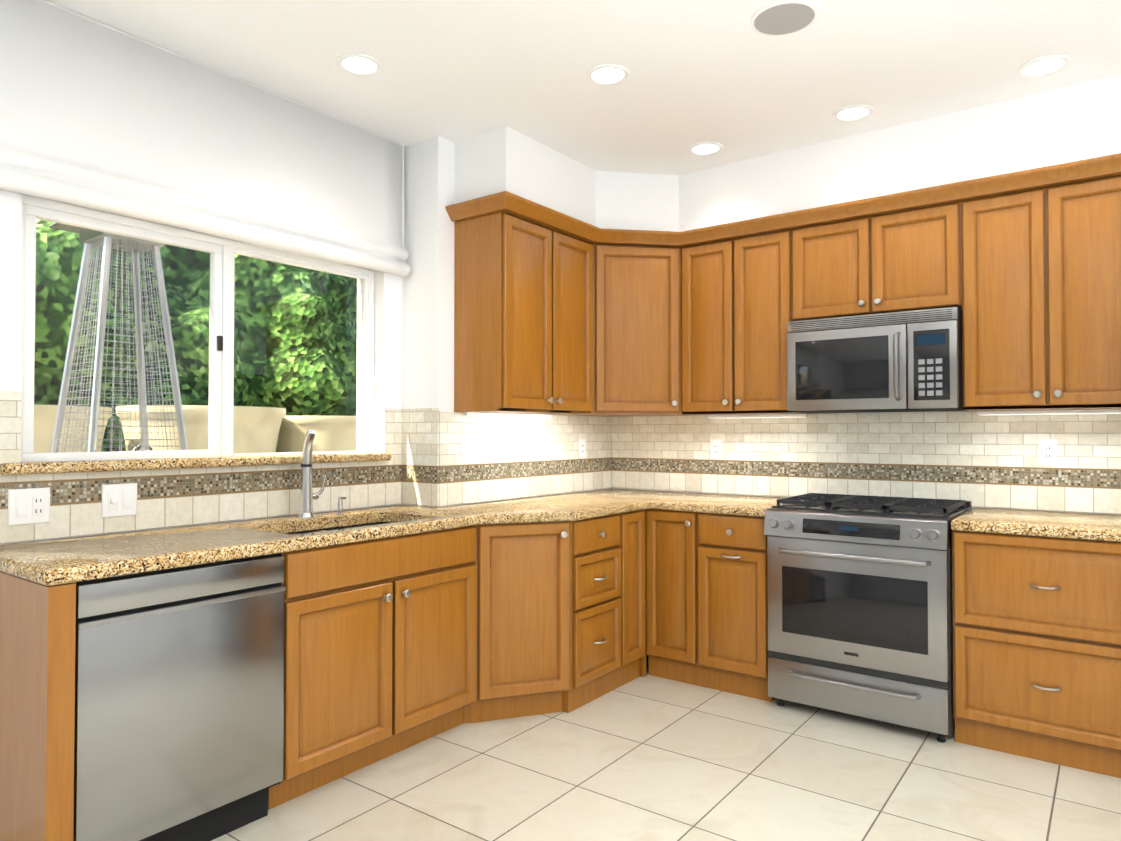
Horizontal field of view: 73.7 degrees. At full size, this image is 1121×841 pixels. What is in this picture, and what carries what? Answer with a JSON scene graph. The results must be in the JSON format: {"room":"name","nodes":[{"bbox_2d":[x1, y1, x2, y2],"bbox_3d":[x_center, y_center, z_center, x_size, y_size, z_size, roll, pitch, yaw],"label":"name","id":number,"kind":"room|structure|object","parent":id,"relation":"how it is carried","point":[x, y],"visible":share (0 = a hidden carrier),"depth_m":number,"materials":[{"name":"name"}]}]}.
{"room":"kitchen","nodes":[
{"label":"kitchen","id":0,"kind":"room"},
{"bbox_2d":[0,190,402,544],"bbox_3d":[-2.798,0.002,1.163,0.200,2.810,6.480,-1,-1,37],"label":"wall","id":1,"kind":"structure","parent":0,"point":[388,296],"depth_m":3.61,"materials":[{"name":"white paint"}]},
{"bbox_2d":[0,452,390,474],"bbox_3d":[-1.318,0.163,2.989,0.120,0.037,1.560,-1,-1,37],"label":"sill ledge","id":2,"kind":"object","parent":1,"relation":"attached to","point":[45,467],"visible":1,"depth_m":2.75,"materials":[{"name":"beige stone"}]},
{"bbox_2d":[20,194,373,461],"bbox_3d":[-1.375,-0.280,3.070,0.066,0.923,1.486,-1,-1,37],"label":"window","id":3,"kind":"structure","parent":1,"relation":"in","point":[222,251],"depth_m":3.00,"materials":[{"name":"white plastic"}]},
{"bbox_2d":[0,391,407,543],"bbox_3d":[-1.430,0.156,2.822,0.010,0.483,2.178,-1,-1,37],"label":"tile backsplash","id":4,"kind":"structure","parent":1,"relation":"attached to","point":[182,496],"depth_m":2.86,"materials":[{"name":"beige tile"}]},
{"bbox_2d":[8,487,49,525],"bbox_3d":[-1.716,0.278,2.417,0.010,0.115,0.116,-1,-1,37],"label":"outlet","id":5,"kind":"object","parent":4,"relation":"attached to","point":[29,506],"visible":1,"depth_m":2.41,"materials":[{"name":"white plastic"}]},
{"bbox_2d":[101,483,136,517],"bbox_3d":[-1.550,0.281,2.634,0.018,0.115,0.116,-1,-1,37],"label":"light switch","id":6,"kind":"object","parent":4,"relation":"attached to","point":[118,500],"visible":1,"depth_m":2.63,"materials":[{"name":"white plastic"}]},
{"bbox_2d":[0,0,409,276],"bbox_3d":[-1.311,-1.043,2.940,0.080,0.659,1.838,-1,-1,37],"label":"roman shade","id":7,"kind":"object","parent":1,"relation":"attached to","point":[94,114],"visible":1,"depth_m":2.80,"materials":[{"name":"fabric"}]},
{"bbox_2d":[402,136,609,507],"bbox_3d":[-0.312,0.053,4.299,0.450,2.810,1.520,-1,-1,37],"label":"wall","id":8,"kind":"structure","parent":0,"point":[428,329],"depth_m":3.62,"materials":[{"name":"white paint"}]},
{"bbox_2d":[428,408,610,506],"bbox_3d":[-0.141,0.184,4.137,0.010,0.468,1.492,-1,-1,37],"label":"tile backsplash","id":9,"kind":"structure","parent":8,"relation":"attached to","point":[538,456],"depth_m":3.99,"materials":[{"name":"beige tile"}]},
{"bbox_2d":[461,437,470,460],"bbox_3d":[-0.464,0.141,3.685,0.010,0.115,0.070,-1,-1,37],"label":"light switch","id":10,"kind":"object","parent":9,"relation":"attached to","point":[465,448],"visible":1,"depth_m":3.68,"materials":[{"name":"white plastic"}]},
{"bbox_2d":[579,439,585,457],"bbox_3d":[0.132,0.169,4.489,0.009,0.115,0.070,-1,-1,37],"label":"electrical outlet","id":11,"kind":"object","parent":9,"relation":"attached to","point":[582,448],"visible":1,"depth_m":4.48,"materials":[{"name":"white plastic"}]},
{"bbox_2d":[454,212,592,414],"bbox_3d":[-0.156,-0.502,3.842,0.352,0.926,0.743,-1,-1,37],"label":"upper cabinet","id":12,"kind":"object","parent":8,"relation":"attached to","point":[523,316],"visible":1,"depth_m":3.61,"materials":[{"name":"brown wood"}]},
{"bbox_2d":[46,0,1120,174],"bbox_3d":[0.244,-1.484,-0.126,6.650,0.120,8.400,-1,-1,37],"label":"ceiling","id":13,"kind":"structure","parent":0,"point":[730,80],"depth_m":2.86,"materials":[{"name":"white paint"}]},
{"bbox_2d":[336,53,382,75],"bbox_3d":[-0.775,-1.371,2.885,0.176,0.008,0.176,-1,-1,37],"label":"recessed light","id":14,"kind":"object","parent":13,"relation":"in","point":[358,64],"visible":1,"depth_m":2.88,"materials":[{"name":"white"}]},
{"bbox_2d":[586,64,629,85],"bbox_3d":[0.188,-1.369,2.966,0.176,0.008,0.176,-1,-1,37],"label":"recessed light","id":15,"kind":"object","parent":13,"relation":"in","point":[607,74],"visible":1,"depth_m":2.96,"materials":[{"name":"white"}]},
{"bbox_2d":[688,142,722,155],"bbox_3d":[0.726,-1.357,3.738,0.176,0.008,0.176,-1,-1,37],"label":"recessed light","id":16,"kind":"object","parent":13,"relation":"in","point":[704,148],"visible":1,"depth_m":3.73,"materials":[{"name":"white"}]},
{"bbox_2d":[750,0,817,36],"bbox_3d":[0.766,-1.376,2.562,0.224,0.007,0.224,-1,-1,37],"label":"ceiling speaker","id":17,"kind":"object","parent":13,"relation":"attached to","point":[782,18],"visible":1,"depth_m":2.55,"materials":[{"name":"white"}]},
{"bbox_2d":[832,104,873,121],"bbox_3d":[1.301,-1.364,3.323,0.176,0.008,0.176,-1,-1,37],"label":"recessed light","id":18,"kind":"object","parent":13,"relation":"in","point":[854,113],"visible":0.98,"depth_m":3.32,"materials":[{"name":"white"}]},
{"bbox_2d":[1018,55,1071,77],"bbox_3d":[1.875,-1.371,2.897,0.176,0.008,0.176,-1,-1,37],"label":"recessed light","id":19,"kind":"object","parent":13,"relation":"in","point":[1044,66],"visible":0.98,"depth_m":2.89,"materials":[{"name":"white"}]},
{"bbox_2d":[212,654,1120,840],"bbox_3d":[0.244,1.326,-0.172,6.250,0.120,8.000,-1,-1,37],"label":"floor","id":20,"kind":"structure","parent":0,"point":[647,757],"depth_m":2.69,"materials":[{"name":"tile"}]},
{"bbox_2d":[0,572,75,840],"bbox_3d":[-1.366,0.872,2.377,0.626,0.870,0.684,-1,-1,37],"label":"cabinet end panel","id":21,"kind":"object","parent":20,"relation":"on","point":[37,668],"visible":0.5,"depth_m":1.97,"materials":[{"name":"brown wood"}]},
{"bbox_2d":[73,553,285,840],"bbox_3d":[-1.320,0.873,2.384,0.580,0.868,0.618,-1,-1,37],"label":"dishwasher","id":22,"kind":"object","parent":20,"relation":"on","point":[179,708],"visible":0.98,"depth_m":2.19,"materials":[{"name":"silver metal"}]},
{"bbox_2d":[268,525,476,809],"bbox_3d":[-0.871,0.882,3.019,0.654,0.870,0.932,-1,-1,37],"label":"base cabinet","id":23,"kind":"object","parent":20,"relation":"on","point":[379,649],"visible":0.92,"depth_m":2.77,"materials":[{"name":"brown wood"}]},
{"bbox_2d":[0,488,1120,585],"bbox_3d":[0.331,0.419,2.715,2.935,0.043,3.254,-1,-1,37],"label":"countertop","id":24,"kind":"structure","parent":23,"relation":"on","point":[60,561],"depth_m":2.86,"materials":[{"name":"beige stone"}]},
{"bbox_2d":[298,430,326,517],"bbox_3d":[-1.034,0.221,3.124,0.086,0.365,0.120,-1,-1,37],"label":"faucet","id":25,"kind":"object","parent":24,"relation":"on","point":[308,496],"visible":1,"depth_m":3.09,"materials":[{"name":"silver metal"}]},
{"bbox_2d":[285,522,392,533],"bbox_3d":[-0.859,0.549,2.959,0.410,0.204,0.740,-1,-1,37],"label":"sink basin","id":26,"kind":"object","parent":24,"relation":"in","point":[334,528],"depth_m":3.15,"materials":[{"name":"silver metal"}]},
{"bbox_2d":[336,497,345,514],"bbox_3d":[-0.945,0.367,3.225,0.053,0.077,0.034,-1,-1,37],"label":"soap dispenser","id":27,"kind":"object","parent":24,"relation":"on","point":[340,507],"visible":1,"depth_m":3.22,"materials":[{"name":"silver metal"}]},
{"bbox_2d":[463,521,571,722],"bbox_3d":[-0.396,0.890,3.476,0.875,0.870,0.365,-1,-1,37],"label":"base cabinet","id":28,"kind":"object","parent":20,"relation":"on","point":[524,623],"visible":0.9,"depth_m":3.29,"materials":[{"name":"brown wood"}]},
{"bbox_2d":[562,514,620,712],"bbox_3d":[-0.053,0.893,3.700,0.656,0.870,0.399,-1,-1,37],"label":"base cabinet","id":29,"kind":"object","parent":20,"relation":"on","point":[596,607],"visible":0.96,"depth_m":3.50,"materials":[{"name":"brown wood"}]},
{"bbox_2d":[616,509,645,688],"bbox_3d":[0.133,0.898,3.975,0.626,0.870,0.262,-1,-1,37],"label":"base cabinet","id":30,"kind":"object","parent":20,"relation":"on","point":[632,545],"visible":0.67,"depth_m":3.77,"materials":[{"name":"brown wood"}]},
{"bbox_2d":[646,509,699,685],"bbox_3d":[0.733,0.899,4.043,0.293,0.870,0.654,-1,-1,37],"label":"base cabinet","id":31,"kind":"object","parent":20,"relation":"on","point":[672,595],"visible":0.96,"depth_m":3.80,"materials":[{"name":"brown wood"}]},
{"bbox_2d":[698,513,775,701],"bbox_3d":[1.000,0.896,3.844,0.368,0.870,0.656,-1,-1,37],"label":"base cabinet","id":32,"kind":"object","parent":20,"relation":"on","point":[732,613],"visible":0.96,"depth_m":3.60,"materials":[{"name":"brown wood"}]},
{"bbox_2d":[764,493,971,742],"bbox_3d":[1.434,0.849,3.472,0.758,0.952,0.704,-1,-1,37],"label":"range","id":33,"kind":"object","parent":20,"relation":"on","point":[860,605],"visible":0.94,"depth_m":3.21,"materials":[{"name":"silver metal"}]},
{"bbox_2d":[952,530,1120,777],"bbox_3d":[2.024,0.883,3.083,0.640,0.870,0.656,-1,-1,37],"label":"base cabinet","id":34,"kind":"object","parent":20,"relation":"on","point":[1036,647],"visible":0.98,"depth_m":2.86,"materials":[{"name":"brown wood"}]},
{"bbox_2d":[454,75,1120,247],"bbox_3d":[1.266,-1.206,3.214,3.400,0.328,1.412,-1,-1,37],"label":"soffit","id":35,"kind":"structure","parent":0,"point":[1077,122],"depth_m":3.56,"materials":[{"name":"white paint"}]},
{"bbox_2d":[611,409,1119,514],"bbox_3d":[2.689,0.034,3.140,6.650,2.810,0.200,-1,-1,37],"label":"wall","id":36,"kind":"structure","parent":0,"point":[835,413],"depth_m":3.93,"materials":[{"name":"white paint"}]},
{"bbox_2d":[558,244,691,416],"bbox_3d":[0.390,-0.495,4.316,0.663,0.926,0.665,-1,-1,37],"label":"upper cabinet","id":37,"kind":"object","parent":36,"relation":"attached to","point":[637,330],"visible":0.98,"depth_m":4.09,"materials":[{"name":"brown wood"}]},
{"bbox_2d":[464,409,1120,417],"bbox_3d":[0.982,-0.036,3.402,2.622,0.018,1.342,-1,-1,37],"label":"under-cabinet light strip","id":38,"kind":"object","parent":37,"relation":"attached to","point":[1103,411],"visible":0.98,"depth_m":3.65,"materials":[{"name":"white plastic"}]},
{"bbox_2d":[682,230,811,414],"bbox_3d":[0.997,-0.499,4.061,0.618,0.926,0.352,-1,-1,37],"label":"upper cabinet","id":39,"kind":"object","parent":36,"relation":"attached to","point":[736,305],"visible":0.96,"depth_m":3.93,"materials":[{"name":"brown wood"}]},
{"bbox_2d":[445,153,1120,246],"bbox_3d":[0.984,-1.006,3.378,2.742,0.062,1.472,-1,-1,37],"label":"crown molding","id":40,"kind":"structure","parent":36,"relation":"attached to","point":[1018,181],"depth_m":3.52,"materials":[{"name":"brown wood"}]},
{"bbox_2d":[612,412,1120,514],"bbox_3d":[1.418,0.190,3.948,2.738,0.451,0.011,-1,-1,37],"label":"tile backsplash","id":41,"kind":"structure","parent":36,"relation":"attached to","point":[989,461],"depth_m":3.77,"materials":[{"name":"beige tile"}]},
{"bbox_2d":[710,439,721,458],"bbox_3d":[0.899,0.167,4.323,0.070,0.115,0.009,-1,-1,37],"label":"electrical outlet","id":42,"kind":"object","parent":41,"relation":"attached to","point":[715,448],"visible":1,"depth_m":4.32,"materials":[{"name":"white plastic"}]},
{"bbox_2d":[1039,439,1056,464],"bbox_3d":[2.193,0.143,3.362,0.070,0.115,0.009,-1,-1,37],"label":"electrical outlet","id":43,"kind":"object","parent":41,"relation":"attached to","point":[1047,451],"visible":1,"depth_m":3.36,"materials":[{"name":"white plastic"}]},
{"bbox_2d":[792,202,961,320],"bbox_3d":[1.552,-0.732,3.652,0.760,0.474,0.352,-1,-1,37],"label":"upper cabinet","id":44,"kind":"object","parent":36,"relation":"attached to","point":[908,260],"visible":1,"depth_m":3.51,"materials":[{"name":"brown wood"}]},
{"bbox_2d":[787,307,967,412],"bbox_3d":[1.523,-0.268,3.607,0.754,0.446,0.442,-1,-1,37],"label":"microwave","id":45,"kind":"object","parent":44,"relation":"attached to","point":[906,361],"visible":1,"depth_m":3.44,"materials":[{"name":"silver metal"}]},
{"bbox_2d":[961,176,1120,410],"bbox_3d":[2.113,-0.512,3.232,0.634,0.926,0.352,-1,-1,37],"label":"upper cabinet","id":46,"kind":"object","parent":36,"relation":"attached to","point":[1041,298],"visible":1,"depth_m":3.13,"materials":[{"name":"brown wood"}]},
{"label":"outside","id":47,"kind":"structure","parent":0,"visible":0},
{"bbox_3d":[-5.260,1.503,5.161,8.550,0.298,16.000,-1,-1,37],"label":"ground","id":48,"kind":"structure","parent":47,"visible":0},
{"bbox_2d":[48,223,187,452],"bbox_3d":[-1.988,0.193,3.374,0.632,2.260,0.632,-1,-1,37],"label":"patio heater","id":49,"kind":"object","parent":48,"relation":"on","point":[101,324],"depth_m":3.35,"materials":[{"name":"silver metal"}]},
{"bbox_3d":[-2.635,0.935,4.092,0.950,0.800,4.200,-1,-1,37],"label":"bench","id":50,"kind":"object","parent":48,"relation":"on","visible":0},
{"bbox_2d":[33,404,57,452],"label":"planter pot","id":51,"kind":"object","parent":50,"relation":"on","point":[42,424],"depth_m":3.59,"materials":[{"name":"ceramic"}]},
{"bbox_2d":[58,405,90,452],"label":"planter pot","id":52,"kind":"object","parent":50,"relation":"on","point":[79,407],"depth_m":3.72,"materials":[{"name":"ceramic"}]},
{"bbox_2d":[96,407,111,451],"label":"planter pot","id":53,"kind":"object","parent":50,"relation":"on","point":[99,436],"depth_m":3.93,"materials":[{"name":"ceramic"}]},
{"bbox_2d":[116,405,140,450],"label":"planter pot","id":54,"kind":"object","parent":50,"relation":"on","point":[135,432],"depth_m":4.27,"materials":[{"name":"ceramic"}]},
{"bbox_2d":[146,405,180,450],"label":"planter pot","id":55,"kind":"object","parent":50,"relation":"on","point":[173,415],"depth_m":4.20,"materials":[{"name":"ceramic"}]},
{"bbox_2d":[182,405,208,449],"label":"planter pot","id":56,"kind":"object","parent":50,"relation":"on","point":[188,419],"depth_m":4.22,"materials":[{"name":"ceramic"}]},
{"bbox_2d":[233,406,285,453],"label":"planter pot","id":57,"kind":"object","parent":50,"relation":"on","point":[246,435],"depth_m":4.45,"materials":[{"name":"ceramic"}]},
{"bbox_2d":[276,416,356,452],"bbox_3d":[-1.673,0.263,5.357,0.778,0.580,0.778,-1,-1,37],"label":"planter pot","id":58,"kind":"object","parent":50,"relation":"on","point":[293,429],"depth_m":5.03,"materials":[{"name":"ceramic"}]},
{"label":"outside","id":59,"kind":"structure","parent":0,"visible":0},
{"bbox_2d":[34,396,43,404],"bbox_3d":[-3.785,0.149,4.653,1.320,1.242,1.324,-1,-1,37],"label":"bush","id":60,"kind":"object","parent":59,"point":[36,401],"depth_m":4.60,"materials":[{"name":"green plant"}]},
{"bbox_2d":[34,219,170,406],"bbox_3d":[-4.564,-0.610,5.048,3.267,2.847,3.288,-1,-1,37],"label":"bush","id":61,"kind":"object","parent":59,"point":[49,315],"depth_m":4.72,"materials":[{"name":"green plant"}]},
{"bbox_2d":[102,361,202,451],"bbox_3d":[-3.211,0.214,5.509,1.593,1.370,1.641,-1,-1,37],"label":"bush","id":62,"kind":"object","parent":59,"point":[188,399],"depth_m":5.21,"materials":[{"name":"green plant"}]},
{"bbox_2d":[125,244,356,452],"bbox_3d":[-3.268,-0.413,7.089,3.831,3.108,3.620,-1,-1,37],"label":"bush","id":63,"kind":"object","parent":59,"point":[269,352],"depth_m":6.02,"materials":[{"name":"green plant"}]},
{"bbox_2d":[344,276,356,322],"bbox_3d":[-3.216,-1.568,8.991,3.686,3.120,3.556,-1,-1,37],"label":"bush","id":64,"kind":"object","parent":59,"point":[354,280],"depth_m":7.83,"materials":[{"name":"green plant"}]}
]}

